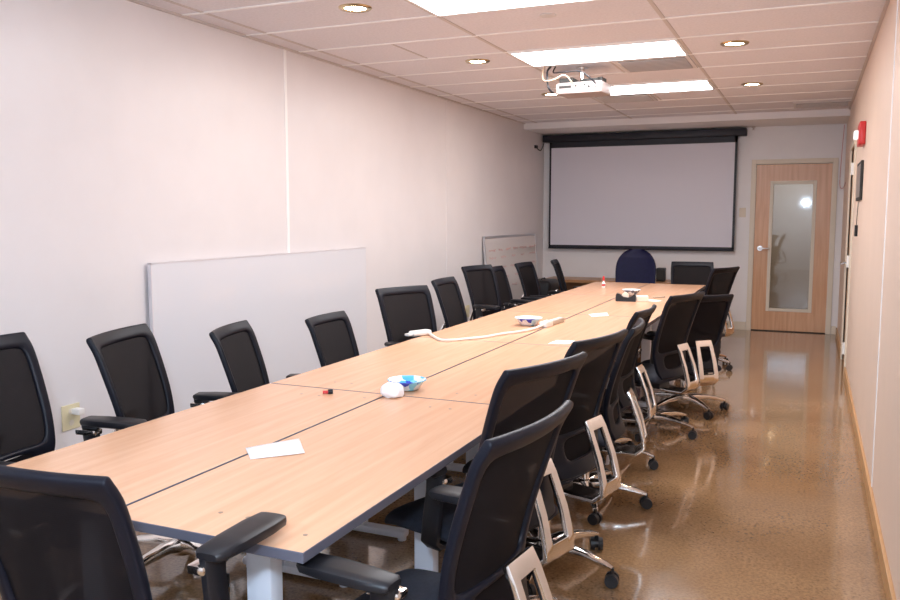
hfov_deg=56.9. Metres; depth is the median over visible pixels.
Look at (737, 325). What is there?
baseboard
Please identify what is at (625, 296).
tape dispenser
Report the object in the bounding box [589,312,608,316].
paper sheet
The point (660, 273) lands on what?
grille
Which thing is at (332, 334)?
chair
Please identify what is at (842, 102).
ceiling vent
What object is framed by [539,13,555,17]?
ceiling sensor
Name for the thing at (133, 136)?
wall
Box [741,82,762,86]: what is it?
recessed light
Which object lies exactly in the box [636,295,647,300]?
box
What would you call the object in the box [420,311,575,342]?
folding table
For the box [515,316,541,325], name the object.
bowl
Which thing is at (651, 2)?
trim
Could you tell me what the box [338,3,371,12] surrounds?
recessed light
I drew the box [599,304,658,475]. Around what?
chair
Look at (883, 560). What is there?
baseboard
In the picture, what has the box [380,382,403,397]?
tissue
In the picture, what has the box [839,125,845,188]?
wire
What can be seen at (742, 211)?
light switch
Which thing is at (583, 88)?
projector
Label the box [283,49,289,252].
trim
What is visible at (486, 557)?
chair
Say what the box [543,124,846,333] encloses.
wall
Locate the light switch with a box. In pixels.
[739,208,745,216]
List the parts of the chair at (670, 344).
arm post, seat, leg, armrest, leg, leg, backrest, backrest frame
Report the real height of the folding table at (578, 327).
0.780 m
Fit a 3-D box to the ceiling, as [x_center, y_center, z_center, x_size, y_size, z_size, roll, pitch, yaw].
[0.496,-1.739,4.930,4.062,0.100,13.159,3,6,23]
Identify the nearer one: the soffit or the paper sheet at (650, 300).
the paper sheet at (650, 300)
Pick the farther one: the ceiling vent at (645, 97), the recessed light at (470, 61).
the ceiling vent at (645, 97)
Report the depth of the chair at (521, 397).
2.66 m
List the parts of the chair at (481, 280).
arm post, backrest frame, backrest, armrest, armrest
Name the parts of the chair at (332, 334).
backrest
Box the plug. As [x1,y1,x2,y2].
[71,407,84,414]
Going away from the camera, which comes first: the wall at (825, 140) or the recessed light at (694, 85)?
the recessed light at (694, 85)
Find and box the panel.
[147,247,366,412]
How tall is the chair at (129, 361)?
1.010 m
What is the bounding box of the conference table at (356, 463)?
[127,396,488,599]
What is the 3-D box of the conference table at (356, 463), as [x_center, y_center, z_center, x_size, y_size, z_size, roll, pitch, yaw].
[-0.294,0.849,2.708,0.589,0.741,1.530,3,6,23]
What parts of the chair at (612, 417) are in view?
leg, leg, seat, leg, backrest, backrest frame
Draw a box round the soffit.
[524,109,850,134]
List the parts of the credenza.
panel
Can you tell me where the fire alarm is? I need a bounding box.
[853,121,866,146]
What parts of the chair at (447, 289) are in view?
backrest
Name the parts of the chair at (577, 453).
seat, leg, leg, leg, leg, leg, backrest, backrest frame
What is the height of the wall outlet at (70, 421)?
0.132 m
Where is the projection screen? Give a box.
[543,128,746,250]
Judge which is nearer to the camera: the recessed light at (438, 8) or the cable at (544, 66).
the recessed light at (438, 8)
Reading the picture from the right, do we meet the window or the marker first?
the marker
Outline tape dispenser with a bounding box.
[616,292,635,301]
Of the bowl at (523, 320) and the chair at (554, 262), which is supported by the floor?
the chair at (554, 262)
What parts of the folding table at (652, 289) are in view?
table leg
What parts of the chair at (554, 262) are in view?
backrest frame, backrest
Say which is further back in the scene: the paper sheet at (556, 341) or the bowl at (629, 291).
the bowl at (629, 291)
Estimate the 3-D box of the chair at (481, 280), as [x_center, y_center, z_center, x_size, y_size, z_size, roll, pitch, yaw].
[0.419,0.200,7.623,0.644,1.020,0.681,5,8,38]
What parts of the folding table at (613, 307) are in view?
table leg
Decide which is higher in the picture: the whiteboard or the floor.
the whiteboard
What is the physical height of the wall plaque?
0.300 m
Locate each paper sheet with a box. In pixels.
[246,438,304,458]
[548,340,573,343]
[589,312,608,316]
[648,299,662,301]
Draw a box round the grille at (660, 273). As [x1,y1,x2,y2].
[657,270,663,279]
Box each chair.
[0,332,147,465]
[0,465,286,599]
[86,323,240,586]
[209,320,297,391]
[296,400,572,599]
[305,311,358,366]
[375,285,436,346]
[385,352,587,599]
[431,276,480,329]
[461,264,534,320]
[462,328,627,594]
[493,265,543,310]
[514,261,563,297]
[550,259,580,290]
[573,318,652,524]
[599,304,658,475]
[609,291,704,441]
[615,249,655,283]
[640,294,733,419]
[671,261,720,348]
[704,266,739,370]
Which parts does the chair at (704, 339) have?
armrest, arm post, leg, leg, seat, leg, backrest, leg, backrest frame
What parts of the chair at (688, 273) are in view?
backrest, backrest frame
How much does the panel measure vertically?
1.215 m
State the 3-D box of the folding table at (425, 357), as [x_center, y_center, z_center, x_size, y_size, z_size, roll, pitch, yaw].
[-0.229,0.680,4.347,0.589,0.741,1.530,3,6,23]
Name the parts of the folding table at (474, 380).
table leg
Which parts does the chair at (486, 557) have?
armrest, arm post, seat, armrest, backrest, backrest frame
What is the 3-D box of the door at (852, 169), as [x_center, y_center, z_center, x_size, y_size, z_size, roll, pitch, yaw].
[3.893,-0.428,8.038,0.188,2.185,1.020,3,6,23]
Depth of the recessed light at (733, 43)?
5.69 m
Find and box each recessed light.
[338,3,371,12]
[407,0,593,16]
[465,59,489,63]
[508,39,688,66]
[541,93,558,95]
[611,80,714,94]
[720,40,748,46]
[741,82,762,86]
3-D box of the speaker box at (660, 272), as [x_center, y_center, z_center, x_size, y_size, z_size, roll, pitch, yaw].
[2.747,-0.332,10.800,0.110,0.175,0.143,3,6,23]
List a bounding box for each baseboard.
[727,321,835,334]
[836,328,840,354]
[844,367,895,599]
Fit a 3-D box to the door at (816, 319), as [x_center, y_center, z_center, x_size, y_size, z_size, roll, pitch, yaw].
[4.304,-0.678,10.479,1.000,2.180,0.169,3,6,23]
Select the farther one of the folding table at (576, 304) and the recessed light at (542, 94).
the recessed light at (542, 94)
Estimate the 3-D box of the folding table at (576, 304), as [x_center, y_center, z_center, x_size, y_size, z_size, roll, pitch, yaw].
[0.996,0.390,7.152,0.589,0.741,1.530,3,6,23]
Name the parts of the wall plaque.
plaque panel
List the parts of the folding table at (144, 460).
table leg, marker cap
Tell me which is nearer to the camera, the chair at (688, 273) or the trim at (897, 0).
the trim at (897, 0)
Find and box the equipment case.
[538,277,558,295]
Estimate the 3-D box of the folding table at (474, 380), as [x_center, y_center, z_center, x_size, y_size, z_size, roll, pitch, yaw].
[0.319,0.704,4.110,0.589,0.741,1.530,3,6,23]
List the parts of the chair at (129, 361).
backrest frame, backrest, leg, leg, leg, armrest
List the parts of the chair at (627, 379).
leg, seat, leg, leg, backrest, backrest frame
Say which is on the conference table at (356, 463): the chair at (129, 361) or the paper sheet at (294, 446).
the paper sheet at (294, 446)
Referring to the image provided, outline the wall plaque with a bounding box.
[856,160,863,200]
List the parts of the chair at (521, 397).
arm post, armrest, seat, backrest, backrest frame, leg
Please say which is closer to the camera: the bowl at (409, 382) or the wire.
the bowl at (409, 382)
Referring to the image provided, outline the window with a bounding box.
[769,163,823,308]
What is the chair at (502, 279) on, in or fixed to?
on the floor
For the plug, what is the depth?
4.29 m
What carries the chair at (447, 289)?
on the floor
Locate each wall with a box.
[0,0,543,460]
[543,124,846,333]
[837,0,899,599]
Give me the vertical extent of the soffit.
0.078 m
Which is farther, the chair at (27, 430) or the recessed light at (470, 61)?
the recessed light at (470, 61)
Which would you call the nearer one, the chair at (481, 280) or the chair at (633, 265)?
the chair at (481, 280)
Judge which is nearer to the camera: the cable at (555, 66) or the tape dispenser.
the cable at (555, 66)
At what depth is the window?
12.58 m
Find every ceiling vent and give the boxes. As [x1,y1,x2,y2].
[592,93,657,103]
[613,55,697,72]
[793,100,851,107]
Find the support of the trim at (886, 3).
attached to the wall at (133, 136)
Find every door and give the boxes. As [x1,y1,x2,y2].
[746,158,838,333]
[840,140,856,375]
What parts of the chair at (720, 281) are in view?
backrest, backrest frame, leg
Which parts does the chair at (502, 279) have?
backrest, backrest frame, armrest, armrest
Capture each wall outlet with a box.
[61,402,79,431]
[465,305,469,316]
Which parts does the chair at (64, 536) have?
backrest, backrest frame, arm post, armrest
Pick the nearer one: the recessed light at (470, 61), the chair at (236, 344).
the chair at (236, 344)
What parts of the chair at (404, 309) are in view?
armrest, backrest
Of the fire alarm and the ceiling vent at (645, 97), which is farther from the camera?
the ceiling vent at (645, 97)
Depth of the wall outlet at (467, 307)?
9.23 m
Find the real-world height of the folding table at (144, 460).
0.760 m
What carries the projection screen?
attached to the wall at (825, 140)
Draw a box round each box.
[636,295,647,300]
[656,267,665,281]
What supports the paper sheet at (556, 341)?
on the folding table at (578, 327)
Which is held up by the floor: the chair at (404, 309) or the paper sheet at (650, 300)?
the chair at (404, 309)
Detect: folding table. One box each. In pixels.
[6,383,383,587]
[273,337,508,540]
[403,343,568,474]
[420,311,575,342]
[504,294,615,314]
[511,314,655,464]
[558,282,648,352]
[579,296,674,406]
[629,283,705,330]
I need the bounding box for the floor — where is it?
[0,329,885,599]
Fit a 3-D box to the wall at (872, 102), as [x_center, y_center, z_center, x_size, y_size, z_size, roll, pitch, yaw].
[2.304,-0.282,4.291,0.120,2.666,13.159,3,6,23]
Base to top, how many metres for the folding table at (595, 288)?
0.741 m
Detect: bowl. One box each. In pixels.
[388,375,426,390]
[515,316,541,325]
[622,289,640,294]
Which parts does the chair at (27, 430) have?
armrest, backrest, backrest frame, arm post, armrest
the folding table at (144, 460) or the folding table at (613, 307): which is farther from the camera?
the folding table at (613, 307)
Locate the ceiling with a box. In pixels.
[138,0,885,122]
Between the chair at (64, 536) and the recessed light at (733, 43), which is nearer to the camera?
the chair at (64, 536)
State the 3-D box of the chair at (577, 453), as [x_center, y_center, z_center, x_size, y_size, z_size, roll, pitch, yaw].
[0.424,0.631,3.464,0.644,1.020,0.681,4,7,36]
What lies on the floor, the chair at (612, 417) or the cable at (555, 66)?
the chair at (612, 417)
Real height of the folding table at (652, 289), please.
0.741 m
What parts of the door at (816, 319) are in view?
glass frame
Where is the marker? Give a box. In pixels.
[854,202,858,235]
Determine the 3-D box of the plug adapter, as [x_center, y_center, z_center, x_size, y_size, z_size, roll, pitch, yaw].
[-0.200,0.206,5.166,0.185,0.033,0.060,-5,8,-41]
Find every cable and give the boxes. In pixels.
[428,324,543,341]
[542,66,573,85]
[546,67,553,93]
[553,66,595,83]
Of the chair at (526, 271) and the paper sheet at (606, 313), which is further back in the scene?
the chair at (526, 271)
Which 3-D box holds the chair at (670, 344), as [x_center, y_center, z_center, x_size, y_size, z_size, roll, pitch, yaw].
[1.415,0.424,5.691,0.645,0.972,0.681,6,8,43]
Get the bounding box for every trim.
[127,0,889,123]
[163,0,736,122]
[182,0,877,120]
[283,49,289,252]
[446,100,446,276]
[871,0,897,486]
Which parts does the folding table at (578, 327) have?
power strip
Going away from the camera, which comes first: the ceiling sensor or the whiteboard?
the ceiling sensor
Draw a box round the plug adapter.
[405,329,430,336]
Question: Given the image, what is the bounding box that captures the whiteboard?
[482,233,537,310]
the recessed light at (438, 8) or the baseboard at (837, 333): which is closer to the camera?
the recessed light at (438, 8)
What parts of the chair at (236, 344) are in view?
backrest frame, backrest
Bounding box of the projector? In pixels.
[556,66,610,98]
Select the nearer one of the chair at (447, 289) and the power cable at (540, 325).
the power cable at (540, 325)
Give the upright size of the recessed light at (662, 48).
0.012 m
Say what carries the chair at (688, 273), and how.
on the floor
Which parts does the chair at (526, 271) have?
backrest frame, backrest, armrest, armrest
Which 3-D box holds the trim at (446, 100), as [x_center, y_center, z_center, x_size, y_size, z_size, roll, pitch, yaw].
[-0.033,-0.780,8.623,0.003,2.566,0.015,3,6,23]
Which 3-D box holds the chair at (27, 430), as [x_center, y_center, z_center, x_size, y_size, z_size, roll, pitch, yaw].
[-1.431,0.673,2.859,0.644,1.060,0.681,2,6,15]
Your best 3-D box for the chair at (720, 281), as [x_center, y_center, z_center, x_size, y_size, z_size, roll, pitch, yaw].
[2.493,0.163,8.127,0.681,0.990,0.644,-5,8,-41]
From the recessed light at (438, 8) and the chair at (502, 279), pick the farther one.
the chair at (502, 279)
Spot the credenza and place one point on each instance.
(571, 282)
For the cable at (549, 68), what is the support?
hanging from the ceiling
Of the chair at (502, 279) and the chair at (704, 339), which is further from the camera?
the chair at (502, 279)
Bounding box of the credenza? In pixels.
[547,276,670,290]
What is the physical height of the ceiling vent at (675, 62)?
0.020 m

